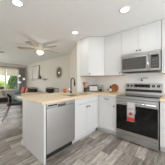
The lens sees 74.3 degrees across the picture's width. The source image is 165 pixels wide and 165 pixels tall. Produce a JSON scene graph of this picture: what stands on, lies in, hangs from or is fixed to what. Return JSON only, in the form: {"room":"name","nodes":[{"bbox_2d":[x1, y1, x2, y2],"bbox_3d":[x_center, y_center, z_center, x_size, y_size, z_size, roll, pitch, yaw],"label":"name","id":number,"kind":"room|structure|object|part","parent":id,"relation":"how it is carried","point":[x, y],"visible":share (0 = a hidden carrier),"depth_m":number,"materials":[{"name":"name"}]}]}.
{"room":"kitchen","nodes":[
{"label":"kitchen","id":0,"kind":"room"},
{"bbox_2d":[26,55,69,92],"bbox_3d":[-2.258,0.001,6.361,5.000,2.400,0.120,0,0,41],"label":"wall","id":1,"kind":"structure","parent":0,"point":[47,69],"depth_m":5.73,"materials":[{"name":"paint"}]},
{"bbox_2d":[0,62,25,98],"bbox_3d":[-5.753,0.001,6.058,0.150,2.400,4.950,0,0,41],"label":"wall window","id":2,"kind":"structure","parent":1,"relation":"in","point":[8,65],"depth_m":7.19,"materials":[{"name":"paint"}]},
{"bbox_2d":[0,67,4,75],"bbox_3d":[-5.149,-0.650,6.585,0.044,0.502,0.740,0,0,41],"label":"roller shade","id":3,"kind":"object","parent":2,"relation":"attached to","point":[2,69],"visible":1,"depth_m":6.78,"materials":[{"name":"beige fabric"}]},
{"bbox_2d":[0,68,18,90],"bbox_3d":[-4.908,-0.159,6.913,0.190,1.440,1.690,0,0,41],"label":"window","id":4,"kind":"structure","parent":2,"relation":"attached to","point":[5,89],"depth_m":6.94,"materials":[{"name":"white paint"}]},
{"bbox_2d":[7,68,18,75],"bbox_3d":[-4.604,-0.650,7.205,0.044,0.502,0.730,0,0,41],"label":"roller shade","id":5,"kind":"object","parent":2,"relation":"attached to","point":[10,71],"visible":1,"depth_m":7.18,"materials":[{"name":"beige fabric"}]},
{"bbox_3d":[-4.828,-0.959,6.909,0.112,0.028,2.250,0,0,41],"label":"curtain rod","id":6,"kind":"object","parent":2,"relation":"attached to","visible":0},
{"bbox_2d":[19,68,24,91],"bbox_3d":[-4.192,0.126,7.568,0.080,2.110,0.420,0,0,41],"label":"curtain","id":7,"kind":"object","parent":6,"relation":"hanging from","point":[21,71],"visible":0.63,"depth_m":7.51,"materials":[{"name":"grey fabric"}]},
{"bbox_2d":[56,66,62,78],"bbox_3d":[-1.157,-0.454,5.295,0.640,0.632,0.024,0,0,41],"label":"sunburst mirror","id":8,"kind":"object","parent":1,"relation":"attached to","point":[58,71],"visible":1,"depth_m":5.26,"materials":[{"name":"brown metal"}]},
{"bbox_3d":[-2.747,-0.131,6.577,1.980,0.085,0.199,0,0,41],"label":"wall shelf","id":9,"kind":"object","parent":1,"relation":"attached to","visible":0},
{"bbox_2d":[32,65,39,78],"bbox_3d":[-2.917,-0.594,6.793,0.800,0.840,0.086,0,0,41],"label":"framed picture","id":10,"kind":"object","parent":9,"relation":"on","point":[35,68],"visible":0.84,"depth_m":6.76,"materials":[{"name":"grey wood"}]},
{"bbox_2d":[33,66,38,78],"bbox_3d":[-2.917,-0.594,6.793,0.740,0.779,0.062,0,0,41],"label":"artwork","id":11,"kind":"object","parent":10,"relation":"attached to","point":[35,68],"depth_m":6.76,"materials":[{"name":"paper"}]},
{"bbox_2d":[70,43,76,91],"bbox_3d":[-0.249,0.001,4.032,0.222,2.400,1.645,0,0,-15],"label":"wall","id":12,"kind":"structure","parent":0,"point":[73,55],"depth_m":3.87,"materials":[{"name":"paint"}]},
{"bbox_2d":[0,0,164,64],"bbox_3d":[-2.042,-1.259,2.896,9.900,0.120,5.100,0,0,41],"label":"ceiling","id":13,"kind":"structure","parent":0,"point":[47,23],"depth_m":2.20,"materials":[{"name":"paint"}]},
{"bbox_2d":[11,0,23,6],"bbox_3d":[-0.983,-1.192,1.646,0.176,0.011,0.176,0,0,41],"label":"recessed light","id":14,"kind":"object","parent":13,"relation":"in","point":[18,3],"visible":1,"depth_m":1.65,"materials":[{"name":"white paint"}]},
{"bbox_2d":[17,41,57,54],"bbox_3d":[-1.345,-1.042,3.569,1.291,0.315,1.250,0,0,41],"label":"ceiling fan","id":15,"kind":"object","parent":13,"relation":"hanging from","point":[40,48],"visible":1,"depth_m":3.43,"materials":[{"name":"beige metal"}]},
{"bbox_3d":[-1.810,-1.074,3.465,0.470,0.032,0.142,0,0,-10],"label":"blade","id":16,"kind":"part","parent":15,"relation":"part of","materials":[{"name":"brown wood"}]},
{"bbox_3d":[-1.442,-1.074,3.110,0.142,0.032,0.470,0,0,8],"label":"blade","id":17,"kind":"part","parent":15,"relation":"part of","materials":[{"name":"brown wood"}]},
{"bbox_2d":[119,6,130,12],"bbox_3d":[0.700,-1.192,1.804,0.176,0.011,0.176,0,0,41],"label":"recessed light","id":18,"kind":"object","parent":13,"relation":"in","point":[125,9],"visible":1,"depth_m":1.80,"materials":[{"name":"white paint"}]},
{"bbox_2d":[0,100,164,164],"bbox_3d":[-2.042,1.251,2.896,9.900,0.100,5.100,0,0,41],"label":"floor","id":19,"kind":"structure","parent":0,"point":[99,147],"depth_m":1.90,"materials":[{"name":"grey wood"}]},
{"bbox_2d":[0,95,7,101],"bbox_3d":[-5.219,1.016,6.021,0.540,0.370,1.820,0,0,41],"label":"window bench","id":20,"kind":"object","parent":19,"relation":"on","point":[2,98],"visible":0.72,"depth_m":6.35,"materials":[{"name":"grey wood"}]},
{"bbox_2d":[2,94,22,121],"bbox_3d":[-2.273,0.793,3.635,0.581,0.824,0.501,0,0,-25],"label":"dining chair","id":21,"kind":"object","parent":19,"relation":"on","point":[10,103],"visible":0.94,"depth_m":3.54,"materials":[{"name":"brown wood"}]},
{"bbox_3d":[-2.408,0.556,3.573,0.113,0.350,0.442,0,0,-25],"label":"backrest","id":22,"kind":"part","parent":21,"relation":"part of","materials":[{"name":"black"}]},
{"bbox_3d":[-2.241,0.721,3.650,0.430,0.060,0.440,0,0,-25],"label":"seat","id":23,"kind":"part","parent":21,"relation":"part of","materials":[{"name":"black"}]},
{"bbox_2d":[13,92,22,100],"bbox_3d":[-3.410,0.851,6.488,1.760,0.700,0.830,0,0,41],"label":"dining table","id":24,"kind":"object","parent":19,"relation":"on","point":[15,94],"visible":0.2,"depth_m":6.61,"materials":[{"name":"teal glass"}]},
{"bbox_2d":[28,87,36,92],"bbox_3d":[-2.386,0.742,5.226,0.501,0.926,0.581,0,0,-24],"label":"dining chair","id":25,"kind":"object","parent":19,"relation":"on","point":[35,88],"visible":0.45,"depth_m":5.39,"materials":[{"name":"black metal"}]},
{"bbox_2d":[21,100,45,164],"bbox_3d":[-0.389,0.764,2.365,0.807,0.874,1.454,0,0,41],"label":"peninsula panel","id":26,"kind":"object","parent":19,"relation":"on","point":[34,114],"visible":0.59,"depth_m":1.73,"materials":[{"name":"white paint"}]},
{"bbox_2d":[21,92,46,94],"bbox_3d":[-1.846,0.826,4.254,1.000,0.750,1.000,0,0,41],"label":"dining table","id":27,"kind":"object","parent":19,"relation":"on","point":[31,93],"visible":0.31,"depth_m":4.21,"materials":[{"name":"brown wood"}]},
{"bbox_2d":[46,87,53,92],"bbox_3d":[-1.660,0.742,5.281,0.501,0.926,0.581,0,0,3],"label":"dining chair","id":28,"kind":"object","parent":19,"relation":"on","point":[48,89],"visible":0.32,"depth_m":5.46,"materials":[{"name":"black metal"}]},
{"bbox_2d":[46,100,73,158],"bbox_3d":[-0.563,0.767,2.022,0.615,0.868,0.592,0,0,41],"label":"dishwasher","id":29,"kind":"object","parent":19,"relation":"on","point":[59,115],"visible":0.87,"depth_m":1.79,"materials":[{"name":"silver metal"}]},
{"bbox_2d":[72,96,97,143],"bbox_3d":[-0.103,0.764,2.550,0.648,0.874,0.800,0,0,41],"label":"base cabinet","id":30,"kind":"object","parent":19,"relation":"on","point":[85,109],"visible":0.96,"depth_m":2.30,"materials":[{"name":"white paint"}]},
{"bbox_2d":[17,91,124,104],"bbox_3d":[-0.092,0.307,2.512,1.445,0.040,2.099,0,0,41],"label":"countertop","id":31,"kind":"structure","parent":30,"relation":"on","point":[48,98],"depth_m":2.13,"materials":[{"name":"beige laminate"}]},
{"bbox_2d":[89,85,98,91],"bbox_3d":[0.341,0.194,3.286,0.295,0.187,0.164,0,0,3],"label":"toaster","id":32,"kind":"object","parent":31,"relation":"on","point":[91,87],"visible":0.98,"depth_m":3.21,"materials":[{"name":"white metal"}]},
{"bbox_3d":[0.324,0.195,3.217,0.236,0.140,0.024,0,0,3],"label":"panel","id":33,"kind":"part","parent":32,"relation":"part of","materials":[{"name":"silver metal"}]},
{"bbox_2d":[111,84,117,91],"bbox_3d":[0.881,0.171,3.002,0.225,0.224,0.052,0,0,41],"label":"cutting board","id":34,"kind":"object","parent":31,"relation":"on","point":[113,85],"visible":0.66,"depth_m":2.96,"materials":[{"name":"brown wood"}]},
{"bbox_3d":[-0.024,0.774,2.207,0.020,0.644,0.386,0,0,41],"label":"door","id":35,"kind":"part","parent":30,"relation":"part of","materials":[{"name":"white paint"}]},
{"bbox_3d":[0.106,0.390,2.354,0.020,0.113,0.778,0,0,41],"label":"false drawer","id":36,"kind":"part","parent":30,"relation":"part of","materials":[{"name":"white paint"}]},
{"bbox_3d":[0.234,0.774,2.501,0.020,0.644,0.388,0,0,41],"label":"door","id":37,"kind":"part","parent":30,"relation":"part of","materials":[{"name":"white paint"}]},
{"bbox_2d":[97,95,115,134],"bbox_3d":[0.718,0.764,2.744,0.535,0.874,0.644,0,0,41],"label":"base cabinet","id":38,"kind":"object","parent":19,"relation":"on","point":[106,105],"visible":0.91,"depth_m":2.51,"materials":[{"name":"white paint"}]},
{"bbox_3d":[0.569,0.400,2.505,0.436,0.133,0.020,0,0,41],"label":"drawer","id":39,"kind":"part","parent":38,"relation":"part of","materials":[{"name":"white paint"}]},
{"bbox_3d":[0.569,0.784,2.505,0.436,0.624,0.020,0,0,41],"label":"door","id":40,"kind":"part","parent":38,"relation":"part of","materials":[{"name":"white paint"}]},
{"bbox_2d":[116,83,162,151],"bbox_3d":[1.182,0.619,2.287,0.758,1.165,0.698,0,0,41],"label":"range","id":41,"kind":"object","parent":19,"relation":"on","point":[145,131],"visible":0.99,"depth_m":2.07,"materials":[{"name":"silver metal"}]},
{"bbox_2d":[127,102,135,122],"bbox_3d":[0.922,0.570,2.064,0.151,0.361,0.047,0,0,41],"label":"dish towel","id":42,"kind":"object","parent":41,"relation":"hanging from","point":[131,112],"visible":0.99,"depth_m":2.05,"materials":[{"name":"white fabric"}]},
{"bbox_3d":[0.977,0.406,2.054,0.698,0.026,0.078,0,0,41],"label":"handle","id":43,"kind":"part","parent":41,"relation":"part of","materials":[{"name":"silver metal"}]},
{"bbox_3d":[1.011,0.702,2.093,0.754,0.714,0.035,0,0,41],"label":"oven door","id":44,"kind":"part","parent":41,"relation":"part of","materials":[{"name":"black metal"}]},
{"bbox_3d":[1.015,0.321,2.097,0.758,0.036,0.033,0,0,41],"label":"trim","id":45,"kind":"part","parent":41,"relation":"part of","materials":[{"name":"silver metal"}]},
{"bbox_3d":[1.012,1.123,2.094,0.754,0.112,0.032,0,0,41],"label":"drawer","id":46,"kind":"part","parent":41,"relation":"part of","materials":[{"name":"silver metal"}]},
{"bbox_2d":[116,93,161,99],"bbox_3d":[1.209,0.293,2.318,0.758,0.019,0.615,0,0,41],"label":"cooktop","id":47,"kind":"object","parent":41,"relation":"in","point":[139,96],"depth_m":2.24,"materials":[{"name":"silver metal"}]},
{"bbox_2d":[160,101,164,151],"bbox_3d":[1.724,0.764,1.860,0.600,0.874,0.644,0,0,41],"label":"base cabinet","id":48,"kind":"object","parent":19,"relation":"on","point":[162,104],"visible":0.99,"depth_m":1.82,"materials":[{"name":"white paint"}]},
{"bbox_3d":[1.540,0.936,1.651,0.588,0.319,0.020,0,0,41],"label":"drawer","id":49,"kind":"part","parent":48,"relation":"part of","materials":[{"name":"white paint"}]},
{"bbox_3d":[1.540,0.622,1.651,0.588,0.299,0.020,0,0,41],"label":"drawer","id":50,"kind":"part","parent":48,"relation":"part of","materials":[{"name":"white paint"}]},
{"bbox_3d":[1.540,0.400,1.651,0.588,0.133,0.020,0,0,41],"label":"drawer","id":51,"kind":"part","parent":48,"relation":"part of","materials":[{"name":"white paint"}]},
{"bbox_2d":[77,40,91,91],"bbox_3d":[0.082,0.001,3.365,0.130,2.400,0.590,0,0,41],"label":"wall partition","id":52,"kind":"structure","parent":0,"point":[80,79],"depth_m":3.17,"materials":[{"name":"white paint"}]},
{"bbox_2d":[92,72,164,94],"bbox_3d":[1.672,0.001,2.440,3.720,2.400,0.120,0,0,41],"label":"wall","id":53,"kind":"structure","parent":0,"point":[155,77],"depth_m":2.83,"materials":[{"name":"tile"}]},
{"bbox_2d":[80,37,104,76],"bbox_3d":[0.351,-0.677,3.101,0.618,1.036,0.628,0,0,41],"label":"upper cabinet","id":54,"kind":"object","parent":53,"relation":"attached to","point":[91,48],"visible":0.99,"depth_m":2.89,"materials":[{"name":"white paint"}]},
{"bbox_3d":[0.366,-0.680,2.888,0.425,1.022,0.020,0,0,-4],"label":"door","id":55,"kind":"part","parent":54,"relation":"part of","materials":[{"name":"white paint"}]},
{"bbox_2d":[104,32,126,75],"bbox_3d":[0.848,-0.677,2.849,0.476,1.036,0.351,0,0,41],"label":"upper cabinet","id":56,"kind":"object","parent":53,"relation":"attached to","point":[112,43],"visible":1,"depth_m":2.72,"materials":[{"name":"white paint"}]},
{"bbox_2d":[122,20,161,54],"bbox_3d":[1.315,-0.909,2.438,0.760,0.571,0.351,0,0,41],"label":"upper cabinet","id":57,"kind":"object","parent":53,"relation":"attached to","point":[147,37],"visible":0.8,"depth_m":2.28,"materials":[{"name":"white paint"}]},
{"bbox_3d":[1.074,-0.910,2.467,0.358,0.561,0.020,0,0,41],"label":"door","id":58,"kind":"part","parent":57,"relation":"part of","materials":[{"name":"white paint"}]},
{"bbox_2d":[121,49,161,73],"bbox_3d":[1.280,-0.410,2.398,0.754,0.408,0.458,0,0,41],"label":"microwave","id":59,"kind":"object","parent":57,"relation":"attached to","point":[150,61],"visible":0.98,"depth_m":2.22,"materials":[{"name":"silver metal"}]},
{"bbox_3d":[1.106,-0.386,2.340,0.570,0.323,0.035,0,0,41],"label":"door","id":60,"kind":"part","parent":59,"relation":"part of","materials":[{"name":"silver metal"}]},
{"bbox_3d":[1.391,-0.386,2.090,0.180,0.323,0.035,0,0,41],"label":"control panel","id":61,"kind":"part","parent":59,"relation":"part of","materials":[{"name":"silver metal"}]},
{"bbox_3d":[1.360,-0.910,2.215,0.396,0.561,0.020,0,0,41],"label":"door","id":62,"kind":"part","parent":57,"relation":"part of","materials":[{"name":"white paint"}]},
{"bbox_2d":[162,18,164,73],"bbox_3d":[1.830,-0.677,1.985,0.600,1.036,0.351,0,0,41],"label":"upper cabinet","id":63,"kind":"object","parent":53,"relation":"attached to","point":[163,20],"visible":1,"depth_m":2.05,"materials":[{"name":"white paint"}]},
{"label":"outside","id":64,"kind":"structure","parent":0,"visible":0},
{"bbox_3d":[-13.310,1.451,15.530,23.690,0.200,44.000,0,0,41],"label":"lawn","id":65,"kind":"structure","parent":64,"visible":0},
{"bbox_2d":[0,80,9,88],"bbox_3d":[-7.897,0.641,10.540,1.862,1.667,1.661,0,0,41],"label":"bush","id":66,"kind":"object","parent":65,"relation":"on","point":[1,82],"visible":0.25,"depth_m":10.47,"materials":[{"name":"green plant"}]},
{"bbox_2d":[0,69,10,83],"bbox_3d":[-10.337,-0.999,18.375,3.800,4.700,6.600,0,0,41],"label":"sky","id":67,"kind":"structure","parent":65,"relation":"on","point":[1,76],"depth_m":15.52,"materials":[{"name":"paint"}]},
{"bbox_2d":[8,76,17,85],"bbox_3d":[-8.455,0.110,14.160,2.142,2.754,2.128,0,0,41],"label":"tree","id":68,"kind":"object","parent":65,"relation":"on","point":[11,81],"visible":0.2,"depth_m":13.34,"materials":[{"name":"green plant"}]},
{"bbox_2d":[8,85,17,88],"bbox_3d":[-5.794,0.830,9.170,1.193,1.236,1.020,0,0,41],"label":"bush","id":69,"kind":"object","parent":65,"relation":"on","point":[11,86],"visible":0.28,"depth_m":8.95,"materials":[{"name":"green plant"}]}
]}

